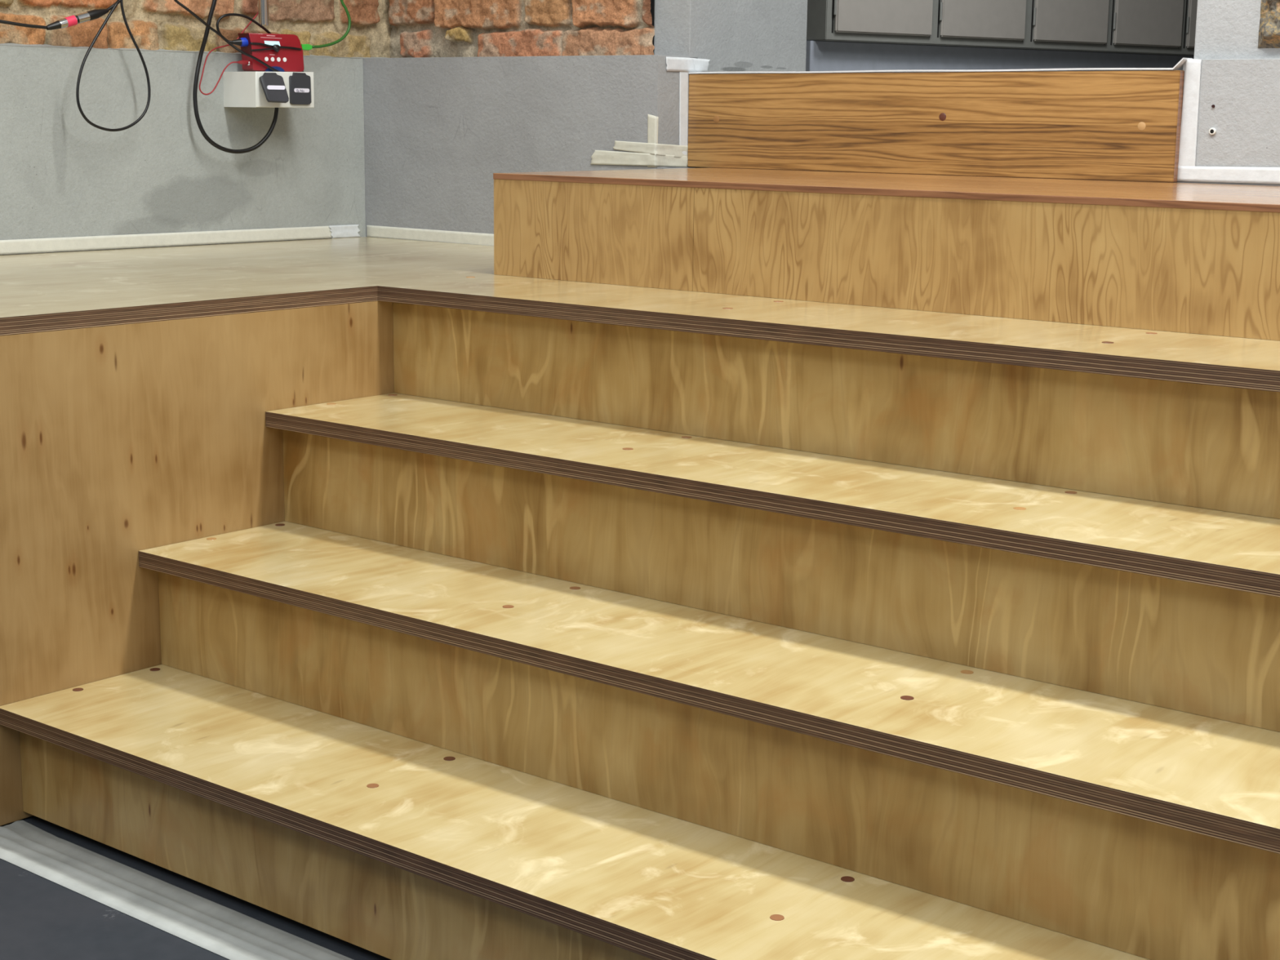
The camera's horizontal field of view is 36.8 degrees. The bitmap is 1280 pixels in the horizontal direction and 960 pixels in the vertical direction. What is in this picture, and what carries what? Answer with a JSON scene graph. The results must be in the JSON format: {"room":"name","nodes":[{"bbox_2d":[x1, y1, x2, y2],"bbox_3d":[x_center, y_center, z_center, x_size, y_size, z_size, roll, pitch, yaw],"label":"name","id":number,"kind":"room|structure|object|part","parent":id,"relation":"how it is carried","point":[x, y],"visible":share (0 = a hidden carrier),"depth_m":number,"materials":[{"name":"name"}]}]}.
{"room":"indoor staircase","nodes":[
{"label":"indoor staircase","id":0,"kind":"room"},
{"bbox_2d":[0,815,391,959],"bbox_3d":[-0.766,0.826,1.370,4.900,0.001,4.200,9,14,38],"label":"floor","id":1,"kind":"structure","parent":0,"point":[42,918],"depth_m":2.58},
{"bbox_2d":[0,820,353,959],"bbox_3d":[0.304,0.737,1.883,3.300,0.006,0.114,9,14,38],"label":"floor strip","id":2,"kind":"object","parent":1,"relation":"on","point":[230,934],"visible":1,"depth_m":2.65,"materials":[{"name":"silver metal"}]},
{"bbox_2d":[0,664,1150,959],"bbox_3d":[0.456,0.620,1.975,3.399,0.176,0.319,9,14,38],"label":"stair step","id":3,"kind":"structure","parent":1,"relation":"on","point":[388,845],"depth_m":2.45,"materials":[{"name":"brown wood"}]},
{"bbox_2d":[138,521,1279,959],"bbox_3d":[0.625,0.402,2.142,3.399,0.195,0.318,9,14,38],"label":"stair step","id":4,"kind":"structure","parent":3,"relation":"on","point":[1148,831],"depth_m":2.38,"materials":[{"name":"brown wood"}]},
{"bbox_2d":[265,392,1279,732],"bbox_3d":[0.792,0.175,2.307,3.399,0.194,0.313,9,14,38],"label":"stair step","id":5,"kind":"structure","parent":4,"relation":"on","point":[1162,604],"depth_m":2.60,"materials":[{"name":"brown wood"}]},
{"bbox_2d":[0,236,1279,826],"bbox_3d":[-0.074,0.283,2.190,4.574,0.769,3.276,9,14,38],"label":"stage platform","id":6,"kind":"object","parent":1,"relation":"on","point":[138,386],"visible":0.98,"depth_m":2.98,"materials":[{"name":"brown wood"}]},
{"bbox_3d":[-1.204,0.210,2.570,0.018,0.742,2.434,9,14,38],"label":"panel","id":7,"kind":"part","parent":6,"relation":"part of","materials":[{"name":"brown wood"}]},
{"bbox_2d":[493,167,1279,340],"bbox_3d":[1.285,-0.315,2.845,3.422,0.189,0.736,9,14,38],"label":"raised step","id":8,"kind":"structure","parent":6,"relation":"on","point":[1194,258],"depth_m":3.08,"materials":[{"name":"brown wood"}]},
{"bbox_3d":[-0.086,-0.447,3.481,0.472,0.178,0.018,9,14,38],"label":"panel","id":9,"kind":"part","parent":8,"relation":"part of","materials":[{"name":"brown wood"}]},
{"bbox_2d":[687,70,1184,182],"bbox_3d":[0.546,-0.711,3.827,1.089,0.201,0.022,9,13,36],"label":"board","id":10,"kind":"object","parent":8,"relation":"on","point":[1124,126],"visible":1,"depth_m":3.77,"materials":[{"name":"brown wood"}]},
{"bbox_2d":[688,57,1192,74],"bbox_3d":[0.556,-0.820,3.814,1.094,0.027,0.046,9,13,36],"label":"ledge","id":11,"kind":"object","parent":10,"relation":"on","point":[1179,66],"visible":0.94,"depth_m":3.73,"materials":[{"name":"wood"}]},
{"bbox_3d":[1.244,-0.229,2.426,2.948,0.178,0.018,9,14,38],"label":"panel","id":12,"kind":"part","parent":8,"relation":"part of","materials":[{"name":"brown wood"}]},
{"bbox_2d":[0,0,392,255],"bbox_3d":[-1.644,-1.262,3.474,0.059,3.288,3.130,10,15,41],"label":"wall","id":13,"kind":"structure","parent":0,"point":[62,175],"depth_m":4.22,"materials":[{"name":"paint"}]},
{"bbox_2d":[0,0,118,30],"bbox_3d":[-1.202,-0.981,3.935,0.023,0.119,0.377,11,15,42],"label":"microphone cable","id":14,"kind":"object","parent":13,"relation":"hanging from","point":[72,20],"visible":1,"depth_m":3.96,"materials":[{"name":"black rubber"}]},
{"bbox_3d":[-1.274,-0.922,3.876,0.178,0.022,0.007,-10,15,-43],"label":"cord","id":15,"kind":"part","parent":14,"relation":"part of","materials":[{"name":"black rubber"}]},
{"bbox_3d":[-1.098,-1.021,4.043,0.009,0.078,0.071,8,13,33],"label":"cord","id":16,"kind":"part","parent":14,"relation":"part of","materials":[{"name":"black rubber"}]},
{"bbox_2d":[75,0,151,131],"bbox_3d":[-1.110,-0.899,4.027,0.038,0.334,0.179,9,14,38],"label":"hanging cable","id":17,"kind":"object","parent":13,"relation":"hanging from","point":[121,2],"visible":1,"depth_m":4.03,"materials":[{"name":"black rubber"}]},
{"bbox_2d":[0,226,333,254],"bbox_3d":[-1.073,-0.525,4.217,0.001,0.031,1.120,10,15,41],"label":"baseboard","id":18,"kind":"structure","parent":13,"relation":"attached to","point":[14,246],"depth_m":4.23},
{"bbox_2d":[257,0,269,25],"bbox_3d":[-0.835,-1.955,4.146,0.023,1.900,0.023,9,14,38],"label":"conduit","id":19,"kind":"object","parent":13,"relation":"attached to","point":[263,5],"visible":1,"depth_m":4.31,"materials":[{"name":"silver metal"}]},
{"bbox_2d":[223,71,314,107],"bbox_3d":[-0.820,-0.875,4.312,0.165,0.080,0.168,9,14,38],"label":"wall socket","id":20,"kind":"object","parent":13,"relation":"attached to","point":[241,89],"visible":1,"depth_m":4.27,"materials":[{"name":"white plastic"}]},
{"bbox_2d":[192,0,279,153],"bbox_3d":[-0.895,-0.917,4.263,0.190,0.382,0.110,-2,11,-12],"label":"power cable","id":21,"kind":"object","parent":20,"relation":"attached to","point":[267,135],"visible":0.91,"depth_m":4.22,"materials":[{"name":"black rubber"}]},
{"bbox_2d":[238,32,303,71],"bbox_3d":[-0.830,-0.961,4.336,0.043,0.086,0.152,10,15,41],"label":"control box","id":22,"kind":"object","parent":20,"relation":"attached to","point":[285,60],"visible":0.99,"depth_m":4.32,"materials":[{"name":"red plastic"}]},
{"bbox_2d":[199,12,257,94],"bbox_3d":[-0.900,-0.981,4.269,0.037,0.250,0.182,9,14,38],"label":"cable","id":23,"kind":"object","parent":22,"relation":"hanging from","point":[241,62],"visible":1,"depth_m":4.25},
{"bbox_2d":[173,0,303,71],"bbox_3d":[-0.884,-0.984,4.244,0.022,0.182,0.353,11,15,43],"label":"cable","id":24,"kind":"object","parent":22,"relation":"attached to","point":[177,2],"visible":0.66,"depth_m":4.22,"materials":[{"name":"black rubber"}]},
{"bbox_2d":[216,13,271,46],"bbox_3d":[-0.873,-1.001,4.284,0.028,0.072,0.153,10,14,41],"label":"cable","id":25,"kind":"object","parent":22,"relation":"attached to","point":[242,42],"visible":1,"depth_m":4.26,"materials":[{"name":"black rubber"}]},
{"bbox_3d":[-0.878,-0.954,4.285,0.038,0.077,0.010,10,15,41],"label":"plate","id":26,"kind":"part","parent":22,"relation":"part of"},
{"bbox_2d":[249,42,302,51],"bbox_3d":[-0.811,-0.971,4.322,0.024,0.019,0.153,9,14,38],"label":"cable tie","id":27,"kind":"object","parent":22,"relation":"attached to","point":[275,47],"visible":1,"depth_m":4.30,"materials":[{"name":"black plastic"}]},
{"bbox_2d":[301,0,351,50],"bbox_3d":[-0.728,-1.078,4.443,0.018,0.171,0.164,8,13,34],"label":"cable","id":28,"kind":"object","parent":22,"relation":"attached to","point":[304,46],"visible":1,"depth_m":4.48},
{"bbox_3d":[-0.806,-0.864,4.237,0.061,0.066,0.043,-10,15,-44],"label":"lid","id":29,"kind":"part","parent":20,"relation":"part of","materials":[{"name":"black plastic"}]},
{"bbox_3d":[-0.801,-0.864,4.235,0.007,0.009,0.048,11,15,44],"label":"label plate","id":30,"kind":"part","parent":20,"relation":"part of","materials":[{"name":"plastic"}]},
{"bbox_3d":[-0.761,-0.877,4.309,0.006,0.070,0.058,10,15,41],"label":"lid","id":31,"kind":"part","parent":20,"relation":"part of","materials":[{"name":"black plastic"}]},
{"bbox_3d":[-0.757,-0.872,4.308,0.001,0.009,0.043,10,15,41],"label":"label plate","id":32,"kind":"part","parent":20,"relation":"part of","materials":[{"name":"plastic"}]},
{"bbox_2d":[328,224,360,238],"bbox_3d":[-0.706,-0.596,4.609,0.002,0.030,0.098,10,15,41],"label":"tape","id":33,"kind":"object","parent":13,"relation":"attached to","point":[351,230],"visible":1,"depth_m":4.61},
{"bbox_2d":[650,0,654,52],"bbox_3d":[-0.626,-2.049,5.069,2.425,2.344,0.032,9,14,38],"label":"wall","id":34,"kind":"structure","parent":0,"point":[652,2],"depth_m":4.67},
{"bbox_2d":[363,0,1279,236],"bbox_3d":[1.172,-1.515,3.345,4.520,2.700,0.555,9,14,38],"label":"wall","id":35,"kind":"structure","parent":0,"point":[467,91],"depth_m":4.29,"materials":[{"name":"paint"}]},
{"bbox_2d":[366,225,493,245],"bbox_3d":[-0.462,-0.567,4.499,0.514,0.035,0.001,9,14,38],"label":"tape","id":36,"kind":"object","parent":35,"relation":"attached to","point":[373,231],"visible":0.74,"depth_m":4.52,"materials":[{"name":"white plastic"}]},
{"bbox_2d":[590,150,688,166],"bbox_3d":[-0.002,-0.697,4.170,0.184,0.034,0.116,9,14,38],"label":"tape","id":37,"kind":"object","parent":35,"relation":"attached to","point":[598,157],"visible":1,"depth_m":4.12,"materials":[{"name":"paper"}]},
{"bbox_2d":[613,140,688,158],"bbox_3d":[0.024,-0.712,4.147,0.120,0.038,0.117,9,14,38],"label":"tape","id":38,"kind":"object","parent":35,"relation":"attached to","point":[662,149],"visible":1,"depth_m":4.10,"materials":[{"name":"paper"}]},
{"bbox_2d":[647,114,658,167],"bbox_3d":[0.027,-0.718,4.074,0.023,0.111,0.008,9,14,38],"label":"tape","id":39,"kind":"object","parent":35,"relation":"attached to","point":[653,121],"visible":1,"depth_m":4.07,"materials":[{"name":"paper"}]},
{"bbox_2d":[666,56,695,71],"bbox_3d":[0.087,-0.884,4.095,0.001,0.030,0.105,9,14,38],"label":"tape","id":40,"kind":"object","parent":35,"relation":"attached to","point":[673,64],"visible":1,"depth_m":4.09,"materials":[{"name":"white plastic"}]},
{"bbox_2d":[679,71,688,158],"bbox_3d":[0.094,-0.781,4.126,0.001,0.214,0.036,9,14,38],"label":"tape","id":41,"kind":"object","parent":35,"relation":"attached to","point":[683,81],"visible":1,"depth_m":4.12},
{"bbox_2d":[693,57,710,71],"bbox_3d":[0.132,-0.894,4.150,0.001,0.030,0.065,9,14,38],"label":"tape","id":42,"kind":"object","parent":35,"relation":"attached to","point":[700,64],"visible":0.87,"depth_m":4.15,"materials":[{"name":"white plastic"}]},
{"bbox_2d":[1177,58,1201,181],"bbox_3d":[1.000,-0.655,3.503,0.034,0.220,0.001,9,14,38],"label":"tape","id":43,"kind":"object","parent":35,"relation":"attached to","point":[1188,128],"visible":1,"depth_m":3.50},
{"bbox_2d":[1208,128,1216,134],"bbox_3d":[1.036,-0.631,3.479,0.012,0.012,0.007,9,14,38],"label":"plug","id":44,"kind":"object","parent":35,"relation":"attached to","point":[1212,131],"visible":1,"depth_m":3.48,"materials":[{"name":"white plastic"}]},
{"bbox_2d":[1177,165,1279,184],"bbox_3d":[1.108,-0.544,3.434,0.313,0.032,0.001,9,14,38],"label":"tape","id":45,"kind":"object","parent":35,"relation":"attached to","point":[1195,174],"visible":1,"depth_m":3.47,"materials":[{"name":"white plastic"}]},
{"bbox_3d":[2.048,-1.014,5.673,6.100,0.246,3.968,9,14,38],"label":"floor","id":46,"kind":"structure","parent":0,"visible":0},
{"bbox_2d":[805,0,1197,72],"bbox_3d":[1.331,-1.950,6.011,2.312,1.446,0.414,-7,13,-35],"label":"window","id":47,"kind":"structure","parent":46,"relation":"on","point":[842,35],"depth_m":5.70,"materials":[{"name":"grey paint"}]},
{"bbox_3d":[0.382,-1.189,5.501,0.030,0.122,0.350,-7,13,-35],"label":"corner post","id":48,"kind":"part","parent":47,"relation":"part of","materials":[{"name":"silver metal"}]},
{"bbox_3d":[0.694,-1.846,5.307,0.367,1.201,0.013,-7,13,-35],"label":"door","id":49,"kind":"part","parent":47,"relation":"part of","materials":[{"name":"grey paint"}]},
{"bbox_3d":[1.014,-1.886,5.536,0.346,1.201,0.013,-7,13,-35],"label":"door","id":50,"kind":"part","parent":47,"relation":"part of","materials":[{"name":"grey paint"}]},
{"bbox_3d":[1.320,-1.924,5.755,0.324,1.201,0.013,-7,13,-35],"label":"door","id":51,"kind":"part","parent":47,"relation":"part of","materials":[{"name":"grey paint"}]},
{"bbox_3d":[1.609,-1.960,5.962,0.319,1.201,0.013,-7,13,-35],"label":"door","id":52,"kind":"part","parent":47,"relation":"part of","materials":[{"name":"grey paint"}]},
{"bbox_3d":[1.888,-1.995,6.162,0.305,1.201,0.013,-7,13,-35],"label":"door","id":53,"kind":"part","parent":47,"relation":"part of","materials":[{"name":"grey paint"}]}
]}

